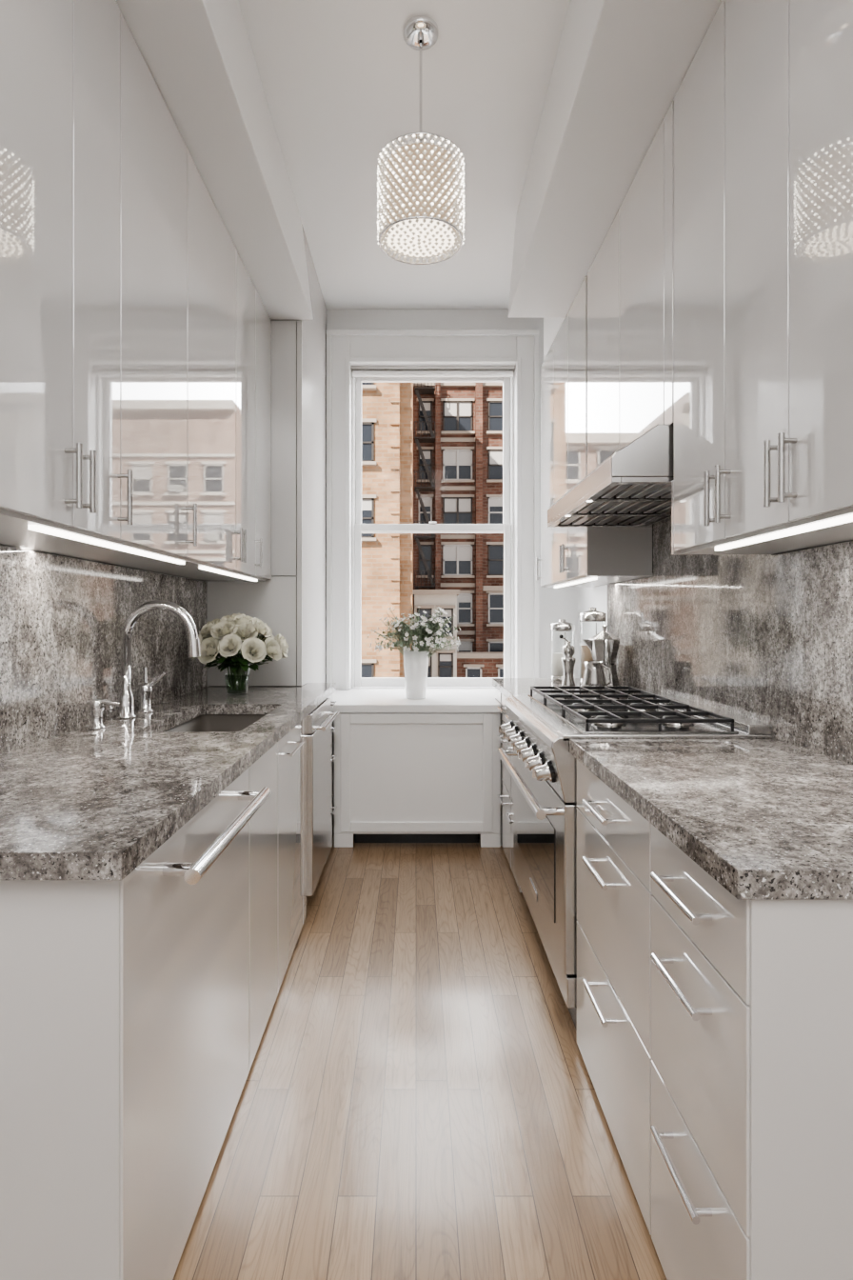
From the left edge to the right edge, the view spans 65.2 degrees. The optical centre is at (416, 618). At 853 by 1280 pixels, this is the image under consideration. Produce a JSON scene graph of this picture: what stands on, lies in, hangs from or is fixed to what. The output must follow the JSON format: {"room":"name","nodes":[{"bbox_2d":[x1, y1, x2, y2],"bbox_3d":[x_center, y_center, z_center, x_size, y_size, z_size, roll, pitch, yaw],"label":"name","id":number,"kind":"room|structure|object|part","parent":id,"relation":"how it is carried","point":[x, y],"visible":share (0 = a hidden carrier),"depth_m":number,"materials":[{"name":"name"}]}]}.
{"room":"kitchen","nodes":[
{"label":"kitchen","id":0,"kind":"room"},
{"bbox_2d":[0,544,209,686],"bbox_3d":[-1.195,-0.410,0.975,0.150,3.360,7.450,0,0,0],"label":"wall","id":1,"kind":"structure","parent":0,"point":[0,545],"depth_m":2.28,"materials":[{"name":"white paint"}]},
{"bbox_2d":[0,545,207,754],"bbox_3d":[-1.106,0.102,2.256,0.020,0.591,2.485,0,0,0],"label":"backsplash","id":2,"kind":"structure","parent":1,"relation":"attached to","point":[62,619],"depth_m":2.16,"materials":[{"name":"grey stone"}]},
{"bbox_2d":[0,0,271,581],"bbox_3d":[-0.919,-0.878,2.240,0.391,1.381,2.520,0,0,0],"label":"upper cabinet","id":3,"kind":"object","parent":1,"relation":"attached to","point":[135,332],"visible":1,"depth_m":1.70,"materials":[{"name":"grey"}]},
{"bbox_3d":[-0.938,-0.883,2.240,0.355,1.370,2.520,0,0,0],"label":"panel","id":4,"kind":"part","parent":3,"relation":"part of","materials":[{"name":"grey"}]},
{"bbox_2d":[116,0,313,319],"bbox_3d":[-0.831,-1.830,0.450,0.579,0.520,6.100,0,0,0],"label":"ceiling beam","id":5,"kind":"structure","parent":1,"relation":"attached to","point":[199,55],"depth_m":2.23,"materials":[{"name":"white paint"}]},
{"bbox_2d":[238,0,570,309],"bbox_3d":[-0.015,-2.150,0.975,2.502,0.120,7.450,0,0,0],"label":"ceiling","id":6,"kind":"structure","parent":0,"point":[340,79],"depth_m":2.74,"materials":[{"name":"white paint"}]},
{"bbox_2d":[377,15,465,264],"bbox_3d":[0.017,-1.712,2.370,0.316,0.756,0.317,0,0,0],"label":"pendant lamp","id":7,"kind":"object","parent":6,"relation":"hanging from","point":[422,192],"visible":1,"depth_m":2.29,"materials":[{"name":"silver metal"}]},
{"bbox_3d":[0.017,-1.830,2.370,0.010,0.480,0.010,0,0,0],"label":"rod","id":8,"kind":"part","parent":7,"relation":"part of","materials":[{"name":"silver metal"}]},
{"bbox_3d":[0.017,-1.480,2.370,0.300,0.288,0.300,0,0,0],"label":"frame","id":9,"kind":"part","parent":7,"relation":"part of","materials":[{"name":"silver metal"}]},
{"bbox_2d":[385,142,456,257],"bbox_3d":[0.017,-1.478,2.370,0.248,0.253,0.248,0,0,0],"label":"diffuser","id":10,"kind":"object","parent":7,"relation":"attached to","point":[408,237],"depth_m":2.27,"materials":[{"name":"white glass"}]},
{"bbox_2d":[172,808,666,1279],"bbox_3d":[-0.015,1.320,0.975,2.502,0.100,7.450,0,0,0],"label":"floor","id":11,"kind":"structure","parent":0,"point":[418,1100],"depth_m":1.73,"materials":[{"name":"brown wood"}]},
{"bbox_2d":[0,717,306,1279],"bbox_3d":[-0.751,0.835,1.927,0.730,0.871,1.763,0,0,0],"label":"base cabinet","id":12,"kind":"object","parent":11,"relation":"on","point":[135,1010],"depth_m":1.12,"materials":[{"name":"grey"}]},
{"bbox_3d":[-0.791,0.835,1.056,0.650,0.871,0.021,0,0,0],"label":"panel","id":13,"kind":"part","parent":12,"relation":"part of","materials":[{"name":"grey laminate"}]},
{"bbox_2d":[0,682,335,879],"bbox_3d":[-0.771,0.376,2.357,0.648,0.042,2.687,0,0,0],"label":"countertop","id":14,"kind":"structure","parent":12,"relation":"on","point":[83,803],"depth_m":1.48,"materials":[{"name":"grey stone"}]},
{"bbox_2d":[86,699,120,729],"bbox_3d":[-1.012,0.306,2.160,0.107,0.097,0.052,0,0,0],"label":"soap dispenser","id":15,"kind":"object","parent":14,"relation":"on","point":[96,706],"visible":1,"depth_m":2.15,"materials":[{"name":"silver metal"}]},
{"bbox_2d":[115,600,200,719],"bbox_3d":[-0.925,0.143,2.472,0.307,0.424,0.212,0,0,0],"label":"kitchen faucet","id":16,"kind":"object","parent":14,"relation":"on","point":[126,710],"visible":1,"depth_m":2.38,"materials":[{"name":"silver metal"}]},
{"bbox_3d":[-1.009,0.270,2.550,0.107,0.170,0.056,0,0,0],"label":"lever handle","id":17,"kind":"part","parent":16,"relation":"part of","materials":[{"name":"silver metal"}]},
{"bbox_2d":[165,714,266,731],"bbox_3d":[-0.723,0.506,2.440,0.375,0.212,0.710,0,0,0],"label":"sink","id":18,"kind":"object","parent":14,"relation":"in","point":[206,722],"visible":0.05,"depth_m":2.78,"materials":[{"name":"grey metal"}]},
{"bbox_2d":[191,613,288,694],"bbox_3d":[-0.834,0.162,3.154,0.460,0.384,0.388,0,0,0],"label":"bouquet","id":19,"kind":"object","parent":14,"relation":"on","point":[222,635],"visible":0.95,"depth_m":3.06,"materials":[{"name":"white plant"}]},
{"bbox_3d":[-0.472,0.829,2.775,0.020,0.853,0.069,0,0,0],"label":"filler panel","id":20,"kind":"part","parent":12,"relation":"part of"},
{"bbox_2d":[203,223,326,685],"bbox_3d":[-0.858,-0.410,4.000,0.516,3.358,0.997,0,0,0],"label":"wall","id":21,"kind":"structure","parent":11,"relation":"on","point":[292,604],"depth_m":3.50,"materials":[{"name":"grey paint"}]},
{"bbox_2d":[202,698,339,896],"bbox_3d":[-0.726,0.835,3.106,0.681,0.871,0.588,0,0,0],"label":"dishwasher","id":22,"kind":"object","parent":11,"relation":"on","point":[319,720],"visible":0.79,"depth_m":2.94,"materials":[{"name":"grey"}]},
{"bbox_3d":[-0.453,0.786,3.106,0.035,0.768,0.588,0,0,0],"label":"door","id":23,"kind":"part","parent":22,"relation":"part of","materials":[{"name":"silver metal"}]},
{"bbox_3d":[-0.411,0.470,3.101,0.052,0.020,0.498,0,0,0],"label":"handle","id":24,"kind":"part","parent":22,"relation":"part of","materials":[{"name":"silver metal"}]},
{"bbox_2d":[324,694,337,863],"bbox_3d":[-0.773,0.835,3.547,0.685,0.871,0.285,0,0,0],"label":"base cabinet","id":25,"kind":"object","parent":11,"relation":"on","point":[330,695],"visible":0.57,"depth_m":3.61,"materials":[{"name":"grey"}]},
{"bbox_2d":[332,689,501,847],"bbox_3d":[0.244,0.873,4.130,1.684,0.795,0.900,0,0,0],"label":"radiator cover","id":26,"kind":"object","parent":11,"relation":"on","point":[428,770],"visible":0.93,"depth_m":3.71,"materials":[{"name":"white paint"}]},
{"bbox_2d":[367,605,461,699],"bbox_3d":[-0.012,0.198,4.002,0.573,0.553,0.346,0,0,0],"label":"potted plant","id":27,"kind":"object","parent":26,"relation":"on","point":[415,660],"visible":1,"depth_m":3.95,"materials":[{"name":"white ceramic"}]},
{"bbox_3d":[0.244,0.495,4.130,1.684,0.040,0.900,0,0,0],"label":"window sill","id":28,"kind":"part","parent":26,"relation":"part of","materials":[{"name":"white paint"}]},
{"bbox_2d":[495,688,502,845],"bbox_3d":[0.780,0.835,3.866,0.610,0.871,0.263,0,0,0],"label":"base cabinet","id":29,"kind":"object","parent":11,"relation":"on","point":[498,695],"visible":0.11,"depth_m":3.73,"materials":[{"name":"white paint"}]},
{"bbox_2d":[497,694,521,892],"bbox_3d":[0.762,0.835,3.374,0.648,0.871,0.650,0,0,0],"label":"base cabinet","id":30,"kind":"object","parent":11,"relation":"on","point":[507,801],"visible":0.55,"depth_m":3.45,"materials":[{"name":"grey"}]},
{"bbox_2d":[492,678,633,698],"bbox_3d":[0.770,0.376,3.522,0.630,0.042,0.955,0,0,0],"label":"countertop","id":31,"kind":"structure","parent":30,"relation":"on","point":[508,687],"depth_m":3.63,"materials":[{"name":"grey stone"}]},
{"bbox_2d":[550,619,575,682],"bbox_3d":[0.835,0.177,3.798,0.138,0.355,0.142,0,0,0],"label":"glass canister","id":32,"kind":"object","parent":31,"relation":"on","point":[557,675],"visible":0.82,"depth_m":3.75,"materials":[{"name":"white"}]},
{"bbox_2d":[550,631,551,675],"bbox_3d":[0.835,0.209,3.800,0.132,0.290,0.132,0,0,0],"label":"jar","id":33,"kind":"object","parent":32,"relation":"on","point":[550,631],"depth_m":3.81,"materials":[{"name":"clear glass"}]},
{"bbox_2d":[560,634,576,686],"bbox_3d":[0.794,0.217,3.484,0.074,0.276,0.108,0,0,22],"label":"pepper mill","id":34,"kind":"object","parent":31,"relation":"on","point":[568,662],"visible":0.96,"depth_m":3.48,"materials":[{"name":"silver metal"}]},
{"bbox_2d":[580,606,606,684],"bbox_3d":[0.965,0.145,3.638,0.142,0.420,0.146,0,0,0],"label":"glass canister","id":35,"kind":"object","parent":31,"relation":"on","point":[591,615],"visible":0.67,"depth_m":3.60,"materials":[{"name":"clear glass"}]},
{"bbox_2d":[582,660,610,694],"bbox_3d":[0.860,0.280,3.199,0.119,0.150,0.111,0,0,0],"label":"milk pitcher","id":36,"kind":"object","parent":31,"relation":"on","point":[593,675],"visible":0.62,"depth_m":3.16,"materials":[{"name":"silver metal"}]},
{"bbox_2d":[581,624,620,690],"bbox_3d":[0.954,0.192,3.369,0.179,0.326,0.173,0,0,-36],"label":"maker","id":37,"kind":"object","parent":31,"relation":"on","point":[604,646],"visible":0.77,"depth_m":3.33,"materials":[{"name":"silver metal"}]},
{"bbox_3d":[0.905,0.174,3.332,0.055,0.148,0.171,0,0,-36],"label":"handle and spout","id":38,"kind":"part","parent":37,"relation":"part of","materials":[{"name":"silver metal"}]},
{"bbox_2d":[497,686,773,1031],"bbox_3d":[0.714,0.786,2.513,0.700,0.967,1.055,0,0,0],"label":"gas range","id":39,"kind":"object","parent":11,"relation":"on","point":[539,730],"visible":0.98,"depth_m":2.18,"materials":[{"name":"silver metal"}]},
{"bbox_2d":[497,747,578,974],"bbox_3d":[0.424,0.809,2.513,0.118,0.508,1.047,0,0,0],"label":"oven","id":40,"kind":"object","parent":39,"relation":"in","point":[545,824],"depth_m":2.18,"materials":[{"name":"silver glass"}]},
{"bbox_3d":[0.444,0.450,2.513,0.082,0.196,1.055,0,0,0],"label":"control panel","id":41,"kind":"part","parent":39,"relation":"part of","materials":[{"name":"silver metal"}]},
{"bbox_3d":[0.468,1.115,2.513,0.035,0.090,1.055,0,0,0],"label":"kick panel","id":42,"kind":"part","parent":39,"relation":"part of","materials":[{"name":"silver metal"}]},
{"bbox_2d":[511,688,773,740],"bbox_3d":[0.750,0.340,2.513,0.629,0.050,1.055,0,0,0],"label":"cooktop","id":43,"kind":"object","parent":39,"relation":"in","point":[646,713],"depth_m":2.18,"materials":[{"name":"silver metal"}]},
{"bbox_2d":[577,760,852,1279],"bbox_3d":[0.762,0.835,1.464,0.648,0.871,1.024,0,0,0],"label":"base cabinet","id":44,"kind":"object","parent":11,"relation":"on","point":[715,1028],"visible":0.92,"depth_m":1.06,"materials":[{"name":"grey"}]},
{"bbox_2d":[569,739,852,899],"bbox_3d":[0.770,0.376,1.460,0.630,0.042,1.036,0,0,0],"label":"countertop","id":45,"kind":"structure","parent":44,"relation":"on","point":[767,819],"depth_m":1.29,"materials":[{"name":"grey stone"}]},
{"bbox_3d":[0.782,0.835,0.963,0.607,0.871,0.022,0,0,0],"label":"panel","id":46,"kind":"part","parent":44,"relation":"part of","materials":[{"name":"grey laminate"}]},
{"bbox_2d":[326,309,578,806],"bbox_3d":[-0.015,-0.410,4.570,2.210,3.360,0.260,0,0,0],"label":"wall window","id":47,"kind":"structure","parent":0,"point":[555,605],"depth_m":4.47,"materials":[{"name":"white paint"}]},
{"bbox_3d":[0.116,-0.623,4.633,1.119,2.195,0.115,0,0,0],"label":"sashes","id":48,"kind":"part","parent":47,"relation":"part of","materials":[{"name":"white wood"}]},
{"bbox_2d":[350,365,516,377],"bbox_3d":[0.116,-1.686,4.553,1.119,0.066,0.065,0,0,0],"label":"trim","id":49,"kind":"structure","parent":47,"relation":"attached to","point":[358,370],"depth_m":4.53,"materials":[{"name":"white paint"}]},
{"bbox_2d":[578,540,851,739],"bbox_3d":[1.165,-0.410,0.975,0.150,3.360,7.450,0,0,0],"label":"wall","id":50,"kind":"structure","parent":0,"point":[596,596],"depth_m":4.18,"materials":[{"name":"white paint"}]},
{"bbox_2d":[507,0,721,359],"bbox_3d":[0.783,-1.827,0.750,0.615,0.527,6.700,0,0,0],"label":"ceiling beam","id":51,"kind":"structure","parent":50,"relation":"attached to","point":[620,66],"depth_m":2.21,"materials":[{"name":"white paint"}]},
{"bbox_2d":[536,0,852,588],"bbox_3d":[0.909,-0.873,2.505,0.351,1.377,3.210,0,0,0],"label":"upper cabinet","id":52,"kind":"object","parent":50,"relation":"attached to","point":[715,304],"visible":0.94,"depth_m":1.64,"materials":[{"name":"grey"}]},
{"bbox_2d":[547,424,674,527],"bbox_3d":[0.827,-0.499,2.505,0.474,0.178,0.986,0,0,0],"label":"range hood","id":53,"kind":"object","parent":52,"relation":"attached to","point":[631,488],"visible":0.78,"depth_m":2.23,"materials":[{"name":"silver metal"}]},
{"bbox_2d":[607,520,852,764],"bbox_3d":[1.076,-0.030,2.331,0.020,0.770,2.778,0,0,0],"label":"backsplash","id":54,"kind":"structure","parent":50,"relation":"attached to","point":[766,638],"depth_m":2.11,"materials":[{"name":"grey stone"}]},
{"label":"outside","id":55,"kind":"structure","parent":0,"visible":0},
{"bbox_3d":[5.000,15.420,43.000,130.000,0.300,74.000,0,0,0],"label":"ground","id":56,"kind":"structure","parent":55,"visible":0},
{"bbox_2d":[361,382,413,677],"bbox_3d":[-2.690,0.270,34.350,5.020,30.000,9.300,0,0,0],"label":"apartment building","id":57,"kind":"structure","parent":56,"relation":"on","point":[387,408],"depth_m":30.00,"materials":[{"name":"beige brick"}]},
{"bbox_2d":[412,589,503,677],"bbox_3d":[3.875,6.845,37.350,8.250,16.850,3.300,0,0,0],"label":"townhouse","id":58,"kind":"structure","parent":56,"relation":"on","point":[452,663],"depth_m":36.00,"materials":[{"name":"grey"}]},
{"bbox_2d":[413,382,503,651],"bbox_3d":[3.550,-1.230,45.700,10.100,33.000,12.600,0,0,0],"label":"brick wall","id":59,"kind":"structure","parent":56,"relation":"on","point":[480,440],"depth_m":40.00,"materials":[{"name":"red brick"}]},
{"bbox_2d":[414,382,435,589],"bbox_3d":[0.500,-5.305,39.430,1.240,18.250,1.100,0,0,0],"label":"fire escape","id":60,"kind":"object","parent":59,"relation":"attached to","point":[417,390],"visible":0.68,"depth_m":39.10,"materials":[{"name":"grey metal"}]},
{"bbox_2d":[417,398,503,651],"bbox_3d":[4.000,-2.390,39.775,7.940,28.850,0.450,0,0,0],"label":"windows","id":61,"kind":"structure","parent":59,"relation":"in","point":[457,412],"depth_m":39.97,"materials":[{"name":"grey glass"}]}
]}

